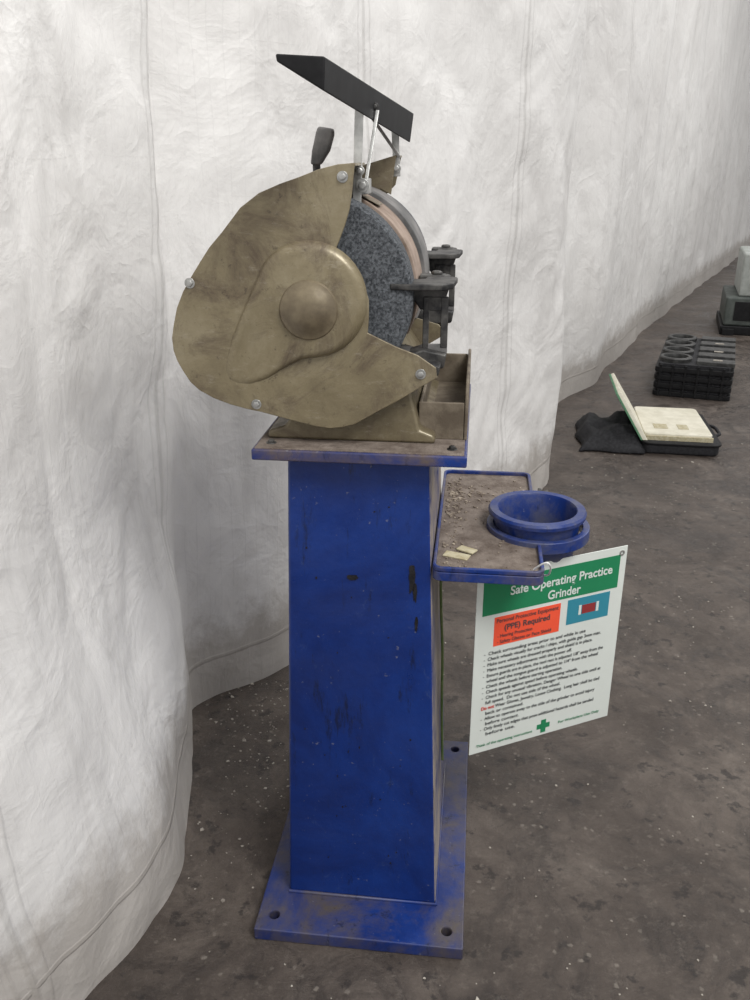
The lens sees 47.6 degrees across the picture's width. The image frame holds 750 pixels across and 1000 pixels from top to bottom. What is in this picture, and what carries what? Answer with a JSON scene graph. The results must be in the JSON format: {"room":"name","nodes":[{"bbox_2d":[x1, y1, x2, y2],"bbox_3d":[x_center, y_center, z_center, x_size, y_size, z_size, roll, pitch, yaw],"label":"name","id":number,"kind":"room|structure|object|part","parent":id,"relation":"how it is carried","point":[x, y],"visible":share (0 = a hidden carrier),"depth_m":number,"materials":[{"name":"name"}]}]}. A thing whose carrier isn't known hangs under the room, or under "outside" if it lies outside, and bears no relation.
{"room":"workshop","nodes":[
{"label":"workshop","id":0,"kind":"room"},
{"bbox_2d":[186,280,192,286],"bbox_3d":[-0.303,-0.354,1.387,0.011,0.010,0.004,2,22,6],"label":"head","id":1,"kind":"object","parent":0,"point":[189,283],"depth_m":1.39},
{"bbox_2d":[253,402,258,407],"bbox_3d":[-0.203,-0.163,1.451,0.011,0.010,0.004,2,22,6],"label":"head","id":2,"kind":"object","parent":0,"point":[255,404],"depth_m":1.45},
{"bbox_2d":[226,240,366,383],"bbox_3d":[-0.134,-0.300,1.384,0.244,0.237,0.016,2,22,6],"label":"boss","id":3,"kind":"object","parent":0,"point":[261,346],"depth_m":1.37,"materials":[{"name":"brown metal"}]},
{"bbox_2d":[172,163,436,427],"bbox_3d":[-0.120,-0.321,1.383,0.447,0.423,0.004,2,22,6],"label":"guard side cover","id":4,"kind":"object","parent":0,"point":[344,387],"depth_m":1.40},
{"bbox_2d":[313,165,319,170],"bbox_3d":[-0.104,-0.569,1.529,0.014,0.080,0.014,2,22,6],"label":"stem","id":5,"kind":"object","parent":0,"point":[315,167],"depth_m":1.51,"materials":[{"name":"black metal"}]},
{"bbox_2d":[339,173,345,179],"bbox_3d":[-0.050,-0.494,1.299,0.011,0.010,0.004,2,22,6],"label":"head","id":6,"kind":"object","parent":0,"point":[342,176],"depth_m":1.30},
{"bbox_2d":[358,181,366,189],"bbox_3d":[-0.021,-0.504,1.363,0.014,0.012,0.006,2,22,6],"label":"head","id":7,"kind":"object","parent":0,"point":[362,185],"depth_m":1.36},
{"bbox_2d":[362,155,440,343],"bbox_3d":[-0.075,-0.470,1.738,0.447,0.436,0.004,2,22,6],"label":"guard inner cover","id":8,"kind":"object","parent":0,"point":[381,173],"depth_m":1.66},
{"bbox_2d":[380,158,440,325],"bbox_3d":[-0.061,-0.513,1.845,0.447,0.436,0.004,2,22,6],"label":"guard side cover","id":9,"kind":"object","parent":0,"point":[394,178],"depth_m":1.77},
{"bbox_2d":[85,257,749,999],"bbox_3d":[9.812,-4.162,14.445,28.000,0.001,40.000,2,22,6],"label":"floor","id":10,"kind":"structure","parent":0,"point":[654,775],"depth_m":2.13,"materials":[{"name":"grey concrete"}]},
{"bbox_2d":[254,740,467,958],"bbox_3d":[0.002,0.784,2.038,0.430,0.030,0.660,2,22,6],"label":"base plate","id":11,"kind":"object","parent":10,"relation":"on","point":[384,926],"visible":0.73,"depth_m":1.79,"materials":[{"name":"blue paint"}]},
{"bbox_2d":[288,461,443,901],"bbox_3d":[-0.002,0.310,1.851,0.316,0.990,0.455,2,22,6],"label":"column","id":12,"kind":"structure","parent":11,"relation":"on","point":[379,693],"depth_m":1.65,"materials":[{"name":"blue metal"}]},
{"bbox_2d":[347,575,357,579],"bbox_3d":[-0.041,0.143,1.568,0.021,0.011,0.003,2,22,6],"label":"scar","id":13,"kind":"object","parent":12,"relation":"attached to","point":[350,577],"visible":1,"depth_m":1.57,"materials":[{"name":"black paint"}]},
{"bbox_2d":[251,384,470,467],"bbox_3d":[0.000,-0.164,1.675,0.369,0.020,0.510,2,22,6],"label":"mounting plate","id":14,"kind":"object","parent":12,"relation":"on","point":[257,454],"visible":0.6,"depth_m":1.44,"materials":[{"name":"blue paint"}]},
{"bbox_2d":[269,329,439,442],"bbox_3d":[-0.020,-0.267,1.637,0.296,0.197,0.390,2,22,6],"label":"motor foot","id":15,"kind":"object","parent":14,"relation":"on","point":[399,421],"visible":0.34,"depth_m":1.48,"materials":[{"name":"brown metal"}]},
{"bbox_2d":[311,127,333,164],"bbox_3d":[-0.093,-0.627,1.504,0.040,0.062,0.025,2,22,6],"label":"adjuster lever","id":16,"kind":"object","parent":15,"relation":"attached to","point":[324,136],"visible":1,"depth_m":1.49,"materials":[{"name":"black plastic"}]},
{"bbox_2d":[352,194,421,333],"bbox_3d":[-0.018,-0.426,1.501,0.197,0.238,0.122,2,22,6],"label":"ring","id":17,"kind":"object","parent":15,"relation":"attached to","point":[382,210],"visible":0.3,"depth_m":1.45,"materials":[{"name":"brown metal"}]},
{"bbox_2d":[362,194,382,205],"bbox_3d":[-0.008,-0.508,1.435,0.036,0.019,0.050,2,22,6],"label":"label","id":18,"kind":"object","parent":17,"relation":"attached to","point":[365,196],"visible":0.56,"depth_m":1.43,"materials":[{"name":"beige paper"}]},
{"bbox_2d":[368,186,429,318],"bbox_3d":[0.003,-0.486,1.650,0.202,0.244,0.122,2,22,6],"label":"ring","id":19,"kind":"object","parent":15,"relation":"attached to","point":[390,202],"visible":0.39,"depth_m":1.59,"materials":[{"name":"grey metal"}]},
{"bbox_3d":[-0.113,-0.343,1.437,0.447,0.423,0.116,2,22,6],"label":"guard","id":20,"kind":"object","parent":15,"relation":"attached to","visible":0},
{"bbox_2d":[184,278,194,288],"bbox_3d":[-0.303,-0.355,1.390,0.017,0.017,0.002,2,22,6],"label":"bolt","id":21,"kind":"object","parent":20,"relation":"attached to","point":[191,279],"visible":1,"depth_m":1.39,"materials":[{"name":"grey metal"}]},
{"bbox_2d":[251,399,260,408],"bbox_3d":[-0.203,-0.164,1.454,0.017,0.017,0.002,2,22,6],"label":"bolt","id":22,"kind":"object","parent":20,"relation":"attached to","point":[255,400],"visible":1,"depth_m":1.45,"materials":[{"name":"grey metal"}]},
{"bbox_2d":[279,280,337,339],"bbox_3d":[-0.108,-0.303,1.363,0.100,0.100,0.019,2,22,6],"label":"cap","id":23,"kind":"object","parent":20,"relation":"attached to","point":[308,310],"visible":1,"depth_m":1.36,"materials":[{"name":"brown metal"}]},
{"bbox_2d":[337,171,347,182],"bbox_3d":[-0.050,-0.495,1.302,0.017,0.017,0.002,2,22,6],"label":"bolt","id":24,"kind":"object","parent":20,"relation":"attached to","point":[344,172],"visible":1,"depth_m":1.30,"materials":[{"name":"grey metal"}]},
{"bbox_2d":[352,178,370,193],"bbox_3d":[-0.023,-0.516,1.397,0.030,0.024,0.048,2,22,6],"label":"clip","id":25,"kind":"object","parent":20,"relation":"attached to","point":[368,191],"visible":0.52,"depth_m":1.39,"materials":[{"name":"metal"}]},
{"bbox_2d":[353,110,378,201],"bbox_3d":[-0.014,-0.557,1.379,0.038,0.155,0.055,2,22,6],"label":"bracket","id":26,"kind":"object","parent":20,"relation":"attached to","point":[358,118],"depth_m":1.36,"materials":[{"name":"metal"}]},
{"bbox_2d":[276,54,413,141],"bbox_3d":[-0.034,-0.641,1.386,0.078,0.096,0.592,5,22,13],"label":"hood","id":27,"kind":"object","parent":26,"relation":"attached to","point":[326,75],"visible":0.94,"depth_m":1.23,"materials":[{"name":"black plastic"}]},
{"bbox_2d":[355,166,364,175],"bbox_3d":[-0.024,-0.526,1.359,0.015,0.015,0.002,2,22,6],"label":"bolt","id":28,"kind":"object","parent":26,"relation":"attached to","point":[357,167],"visible":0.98,"depth_m":1.36,"materials":[{"name":"grey metal"}]},
{"bbox_2d":[356,178,368,191],"bbox_3d":[-0.020,-0.506,1.367,0.021,0.021,0.002,2,22,6],"label":"bolt","id":29,"kind":"object","parent":26,"relation":"attached to","point":[362,179],"visible":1,"depth_m":1.37,"materials":[{"name":"grey metal"}]},
{"bbox_3d":[-0.006,-0.567,1.376,0.006,0.121,0.051,10,24,24],"label":"shield link","id":30,"kind":"part","parent":26,"relation":"part of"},
{"bbox_2d":[400,344,440,375],"bbox_3d":[0.073,-0.240,1.453,0.080,0.032,0.105,2,22,6],"label":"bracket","id":31,"kind":"object","parent":20,"relation":"attached to","point":[436,364],"visible":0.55,"depth_m":1.43,"materials":[{"name":"metal"}]},
{"bbox_2d":[415,369,425,379],"bbox_3d":[0.075,-0.207,1.401,0.017,0.017,0.002,2,22,6],"label":"bolt","id":32,"kind":"object","parent":20,"relation":"attached to","point":[421,370],"visible":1,"depth_m":1.40,"materials":[{"name":"grey metal"}]},
{"bbox_2d":[409,344,446,368],"bbox_3d":[0.079,-0.245,1.464,0.088,0.040,0.060,2,22,6],"label":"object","id":33,"kind":"object","parent":20,"relation":"attached to","point":[435,355],"visible":0.41,"depth_m":1.43,"materials":[{"name":"metal"}]},
{"bbox_2d":[390,276,457,290],"bbox_3d":[0.084,-0.362,1.420,0.107,0.010,0.111,2,22,6],"label":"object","id":34,"kind":"object","parent":33,"relation":"attached to","point":[448,282],"visible":0.87,"depth_m":1.38,"materials":[{"name":"grey metal"}]},
{"bbox_3d":[0.084,-0.362,1.420,0.107,0.010,0.111,2,22,6],"label":"plate","id":35,"kind":"part","parent":34,"relation":"part of","materials":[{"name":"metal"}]},
{"bbox_2d":[422,296,428,348],"bbox_3d":[0.086,-0.295,1.434,0.010,0.095,0.010,2,22,6],"label":"bar","id":36,"kind":"object","parent":34,"relation":"attached to","point":[425,337],"visible":0.76,"depth_m":1.43,"materials":[{"name":"metal"}]},
{"bbox_2d":[414,290,448,309],"bbox_3d":[0.087,-0.339,1.426,0.074,0.037,0.020,2,22,6],"label":"rib","id":37,"kind":"object","parent":34,"relation":"attached to","point":[418,295],"depth_m":1.41,"materials":[{"name":"black metal"}]},
{"bbox_2d":[419,273,450,278],"bbox_3d":[0.105,-0.386,1.478,0.054,0.014,0.035,2,22,6],"label":"rest lug","id":38,"kind":"object","parent":34,"relation":"attached to","point":[423,275],"depth_m":1.46,"materials":[{"name":"grey metal"}]},
{"bbox_2d":[424,296,448,310],"bbox_3d":[0.102,-0.328,1.419,0.042,0.023,0.008,2,22,6],"label":"bar","id":39,"kind":"object","parent":34,"relation":"attached to","point":[434,302],"visible":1,"depth_m":1.42,"materials":[{"name":"metal"}]},
{"bbox_2d":[440,296,448,347],"bbox_3d":[0.117,-0.298,1.429,0.012,0.085,0.010,2,22,6],"label":"bar","id":40,"kind":"object","parent":34,"relation":"attached to","point":[444,300],"visible":1,"depth_m":1.42,"materials":[{"name":"metal"}]},
{"bbox_2d":[428,343,446,353],"bbox_3d":[0.102,-0.258,1.447,0.042,0.016,0.008,2,22,6],"label":"bar","id":41,"kind":"object","parent":33,"relation":"attached to","point":[430,346],"visible":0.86,"depth_m":1.44,"materials":[{"name":"grey metal"}]},
{"bbox_3d":[-0.068,-0.491,1.791,0.447,0.436,0.116,2,22,6],"label":"guard","id":42,"kind":"object","parent":15,"relation":"attached to","visible":0},
{"bbox_2d":[372,120,400,176],"bbox_3d":[0.016,-0.675,1.612,0.061,0.117,0.080,2,22,6],"label":"bracket","id":43,"kind":"object","parent":42,"relation":"attached to","point":[395,138],"depth_m":1.64,"materials":[{"name":"metal"}]},
{"bbox_3d":[0.016,-0.690,1.603,0.005,0.083,0.092,20,29,41],"label":"shield link","id":44,"kind":"part","parent":43,"relation":"part of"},
{"bbox_2d":[394,163,400,172],"bbox_3d":[0.042,-0.646,1.657,0.018,0.018,0.002,2,22,6],"label":"bolt","id":45,"kind":"object","parent":43,"relation":"attached to","point":[399,166],"visible":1,"depth_m":1.66,"materials":[{"name":"grey metal"}]},
{"bbox_2d":[414,309,453,323],"bbox_3d":[0.124,-0.395,1.811,0.088,0.040,0.060,2,22,6],"label":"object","id":46,"kind":"object","parent":42,"relation":"attached to","point":[434,316],"visible":0.38,"depth_m":1.78,"materials":[{"name":"metal"}]},
{"bbox_2d":[428,249,462,258],"bbox_3d":[0.128,-0.512,1.766,0.107,0.010,0.111,2,22,6],"label":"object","id":47,"kind":"object","parent":46,"relation":"attached to","point":[440,253],"visible":0.69,"depth_m":1.72,"materials":[{"name":"grey metal"}]},
{"bbox_2d":[429,259,455,271],"bbox_3d":[0.132,-0.489,1.772,0.074,0.037,0.020,2,22,6],"label":"rib","id":48,"kind":"object","parent":47,"relation":"attached to","point":[432,262],"depth_m":1.76,"materials":[{"name":"black metal"}]},
{"bbox_2d":[431,247,456,250],"bbox_3d":[0.149,-0.535,1.825,0.054,0.014,0.035,2,22,6],"label":"rest lug","id":49,"kind":"object","parent":47,"relation":"attached to","point":[433,248],"depth_m":1.81,"materials":[{"name":"grey metal"}]},
{"bbox_3d":[0.128,-0.512,1.766,0.107,0.010,0.111,2,22,6],"label":"plate","id":50,"kind":"part","parent":47,"relation":"part of","materials":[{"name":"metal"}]},
{"bbox_2d":[441,244,449,247],"bbox_3d":[0.152,-0.544,1.821,0.019,0.006,0.017,2,22,6],"label":"nut","id":51,"kind":"object","parent":47,"relation":"on","point":[444,245],"depth_m":1.81,"materials":[{"name":"grey metal"}]},
{"bbox_2d":[436,264,455,274],"bbox_3d":[0.146,-0.477,1.765,0.042,0.023,0.008,2,22,6],"label":"bar","id":52,"kind":"object","parent":47,"relation":"attached to","point":[444,268],"visible":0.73,"depth_m":1.76,"materials":[{"name":"metal"}]},
{"bbox_2d":[449,264,455,305],"bbox_3d":[0.161,-0.448,1.775,0.012,0.085,0.010,2,22,6],"label":"bar","id":53,"kind":"object","parent":47,"relation":"attached to","point":[452,267],"visible":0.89,"depth_m":1.77,"materials":[{"name":"metal"}]},
{"bbox_3d":[-0.075,-0.419,1.615,0.028,0.028,0.530,2,22,6],"label":"shaft","id":54,"kind":"object","parent":15,"relation":"attached to","visible":0},
{"bbox_2d":[337,198,414,347],"bbox_3d":[-0.099,-0.344,1.428,0.330,0.330,0.060,2,22,6],"label":"wheel","id":55,"kind":"object","parent":54,"relation":"attached to","point":[380,256],"visible":0.27,"depth_m":1.37,"materials":[{"name":"stone"}]},
{"bbox_2d":[391,196,426,246],"bbox_3d":[-0.053,-0.489,1.790,0.330,0.330,0.060,2,22,6],"label":"wheel","id":56,"kind":"object","parent":54,"relation":"attached to","point":[391,196],"visible":0.02,"depth_m":1.75,"materials":[{"name":"metal"}]},
{"bbox_2d":[254,417,464,455],"bbox_3d":[0.000,-0.174,1.671,0.359,0.002,0.500,2,22,6],"label":"plate","id":57,"kind":"object","parent":14,"relation":"attached to","point":[439,447],"depth_m":1.46,"materials":[{"name":"metal"}]},
{"bbox_2d":[420,381,431,401],"bbox_3d":[0.101,-0.205,1.663,0.006,0.064,0.349,2,22,6],"label":"trough","id":58,"kind":"object","parent":14,"relation":"on","point":[426,389],"visible":0.3,"depth_m":1.60,"materials":[{"name":"brown metal"}]},
{"bbox_2d":[419,401,464,439],"bbox_3d":[0.117,-0.140,1.494,0.080,0.067,0.006,2,22,6],"label":"trough","id":59,"kind":"object","parent":14,"relation":"on","point":[446,419],"visible":0.8,"depth_m":1.49,"materials":[{"name":"brown metal"}]},
{"bbox_2d":[435,382,465,414],"bbox_3d":[0.140,-0.182,1.664,0.072,0.018,0.341,2,22,6],"label":"trough","id":60,"kind":"object","parent":14,"relation":"on","point":[446,391],"visible":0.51,"depth_m":1.73,"materials":[{"name":"brown metal"}]},
{"bbox_2d":[435,353,467,381],"bbox_3d":[0.161,-0.274,1.813,0.072,0.079,0.006,2,22,6],"label":"trough","id":61,"kind":"object","parent":14,"relation":"on","point":[454,369],"visible":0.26,"depth_m":1.81,"materials":[{"name":"brown metal"}]},
{"bbox_2d":[464,349,470,439],"bbox_3d":[0.180,-0.219,1.644,0.006,0.104,0.357,2,22,6],"label":"trough","id":62,"kind":"object","parent":14,"relation":"on","point":[467,391],"visible":1,"depth_m":1.49,"materials":[{"name":"metal"}]},
{"bbox_2d":[409,565,415,593],"bbox_3d":[0.068,0.145,1.555,0.012,0.058,0.004,2,22,6],"label":"drip","id":63,"kind":"object","parent":12,"relation":"attached to","point":[412,574],"visible":1,"depth_m":1.55,"materials":[{"name":"black paint"}]},
{"bbox_2d":[413,584,416,602],"bbox_3d":[0.073,0.171,1.564,0.008,0.041,0.004,2,22,6],"label":"drip","id":64,"kind":"object","parent":12,"relation":"attached to","point":[414,585],"visible":1,"depth_m":1.56,"materials":[{"name":"black paint"}]},
{"bbox_2d":[414,617,417,631],"bbox_3d":[0.077,0.233,1.586,0.007,0.033,0.003,2,22,6],"label":"drip","id":65,"kind":"object","parent":12,"relation":"attached to","point":[416,618],"visible":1,"depth_m":1.58,"materials":[{"name":"black paint"}]},
{"bbox_2d":[439,581,443,759],"bbox_3d":[0.143,0.327,1.847,0.026,0.581,0.021,-13,25,-29],"label":"cable","id":66,"kind":"object","parent":12,"relation":"attached to","point":[440,582],"visible":0.82,"depth_m":1.87,"materials":[{"name":"rubber"}]},
{"bbox_2d":[432,473,543,585],"bbox_3d":[0.233,0.045,1.764,0.200,0.018,0.526,2,22,6],"label":"tray","id":67,"kind":"object","parent":12,"relation":"attached to","point":[440,576],"visible":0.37,"depth_m":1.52,"materials":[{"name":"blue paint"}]},
{"bbox_2d":[443,550,470,560],"bbox_3d":[0.152,0.104,1.585,0.048,0.003,0.023,10,24,23],"label":"tag","id":68,"kind":"object","parent":67,"relation":"on","point":[450,554],"visible":1,"depth_m":1.58,"materials":[{"name":"beige paper"}]},
{"bbox_2d":[456,545,476,554],"bbox_3d":[0.173,0.094,1.604,0.035,0.004,0.020,15,27,34],"label":"tag","id":69,"kind":"object","parent":67,"relation":"on","point":[461,548],"visible":1,"depth_m":1.60,"materials":[{"name":"beige paper"}]},
{"bbox_2d":[441,477,533,569],"bbox_3d":[0.231,0.038,1.749,0.180,0.003,0.473,2,22,6],"label":"debris","id":70,"kind":"object","parent":67,"relation":"on","point":[455,494],"visible":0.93,"depth_m":1.83,"materials":[{"name":"grey metal"}]},
{"bbox_2d":[433,469,544,576],"bbox_3d":[0.233,0.032,1.759,0.200,0.009,0.526,2,22,6],"label":"tray rim","id":71,"kind":"object","parent":67,"relation":"attached to","point":[436,567],"depth_m":1.57,"materials":[{"name":"metal"}]},
{"bbox_2d":[487,515,589,554],"bbox_3d":[0.327,0.057,1.711,0.204,0.024,0.204,2,22,6],"label":"ring","id":72,"kind":"object","parent":67,"relation":"attached to","point":[572,544],"visible":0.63,"depth_m":1.63,"materials":[{"name":"blue paint"}]},
{"bbox_2d":[488,490,586,562],"bbox_3d":[0.325,0.070,1.722,0.194,0.120,0.194,2,22,6],"label":"cup","id":73,"kind":"object","parent":72,"relation":"in","point":[533,515],"visible":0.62,"depth_m":1.72,"materials":[{"name":"blue paint"}]},
{"bbox_2d":[469,545,627,754],"bbox_3d":[0.379,0.297,1.674,0.349,0.487,0.133,-9,23,-21],"label":"safety sign","id":74,"kind":"object","parent":67,"relation":"hanging from","point":[543,661],"visible":1,"depth_m":1.74,"materials":[{"name":"white plastic"}]},
{"bbox_2d":[566,591,609,624],"bbox_3d":[0.437,0.222,1.742,0.103,0.057,0.001,-9,23,-21],"label":"picture","id":75,"kind":"object","parent":74,"relation":"attached to","point":[582,607],"depth_m":1.74},
{"bbox_2d":[289,762,445,905],"bbox_3d":[0.000,0.769,2.031,0.321,0.008,0.461,2,22,6],"label":"bead","id":76,"kind":"object","parent":11,"relation":"on","point":[444,774],"visible":0.88,"depth_m":1.83,"materials":[{"name":"blue paint"}]},
{"bbox_2d":[0,0,749,999],"bbox_3d":[2.573,-4.599,6.644,0.566,6.605,18.762,10,24,24],"label":"curtain","id":77,"kind":"object","parent":10,"relation":"on","point":[587,162],"visible":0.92,"depth_m":2.06,"materials":[{"name":"white fabric"}]},
{"bbox_2d":[174,415,749,999],"bbox_3d":[1.495,0.258,3.389,3.718,0.003,4.593,2,22,6],"label":"debris","id":78,"kind":"object","parent":10,"relation":"on","point":[286,689],"visible":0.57,"depth_m":2.31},
{"bbox_2d":[575,373,721,455],"bbox_3d":[1.579,-0.510,4.899,0.842,0.308,0.711,4,22,9],"label":"case","id":79,"kind":"object","parent":10,"relation":"on","point":[638,429],"visible":1,"depth_m":4.74,"materials":[{"name":"white plastic"}]},
{"bbox_3d":[1.460,-0.547,4.896,0.174,0.238,0.566,4,22,9],"label":"raised panel","id":80,"kind":"part","parent":79,"relation":"part of","materials":[{"name":"beige plastic"}]},
{"bbox_3d":[1.953,-0.393,4.888,0.065,0.029,0.233,4,22,9],"label":"carry handle","id":81,"kind":"part","parent":79,"relation":"part of","materials":[{"name":"black plastic"}]},
{"bbox_2d":[652,334,735,400],"bbox_3d":[2.328,-0.986,6.164,0.500,0.252,1.056,8,23,20],"label":"stacked crates","id":82,"kind":"object","parent":10,"relation":"on","point":[687,365],"visible":1,"depth_m":5.77,"materials":[{"name":"black plastic"}]},
{"bbox_2d":[652,387,729,400],"bbox_3d":[2.329,-0.886,6.207,0.500,0.034,1.050,8,23,20],"label":"tray","id":83,"kind":"object","parent":82,"relation":"on","point":[662,391],"depth_m":5.75,"materials":[{"name":"black plastic"}]},
{"bbox_2d":[653,379,731,392],"bbox_3d":[2.329,-0.937,6.187,0.500,0.034,1.050,8,23,20],"label":"tray","id":84,"kind":"object","parent":82,"relation":"on","point":[660,385],"depth_m":5.75,"materials":[{"name":"black plastic"}]},
{"bbox_2d":[654,371,732,384],"bbox_3d":[2.329,-0.988,6.167,0.500,0.034,1.050,8,23,20],"label":"tray","id":85,"kind":"object","parent":82,"relation":"on","point":[660,377],"depth_m":5.72,"materials":[{"name":"black plastic"}]},
{"bbox_2d":[655,339,733,376],"bbox_3d":[2.329,-1.039,6.146,0.500,0.034,1.050,8,23,20],"label":"tray","id":86,"kind":"object","parent":82,"relation":"on","point":[662,368],"depth_m":5.73,"materials":[{"name":"black plastic"}]},
{"bbox_2d":[716,246,749,335],"bbox_3d":[3.907,-1.953,7.951,1.220,0.720,0.960,7,23,17],"label":"machine","id":87,"kind":"object","parent":10,"relation":"on","point":[733,316],"visible":1,"depth_m":7.80,"materials":[{"name":"black plastic"}]},
{"bbox_2d":[417,371,423,377],"bbox_3d":[0.075,-0.206,1.399,0.011,0.010,0.004,2,22,6],"label":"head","id":88,"kind":"object","parent":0,"point":[420,374],"depth_m":1.40},
{"bbox_2d":[431,270,442,274],"bbox_3d":[0.108,-0.395,1.475,0.019,0.006,0.017,2,22,6],"label":"nut","id":89,"kind":"object","parent":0,"point":[436,272],"depth_m":1.47,"materials":[{"name":"grey metal"}]}
]}

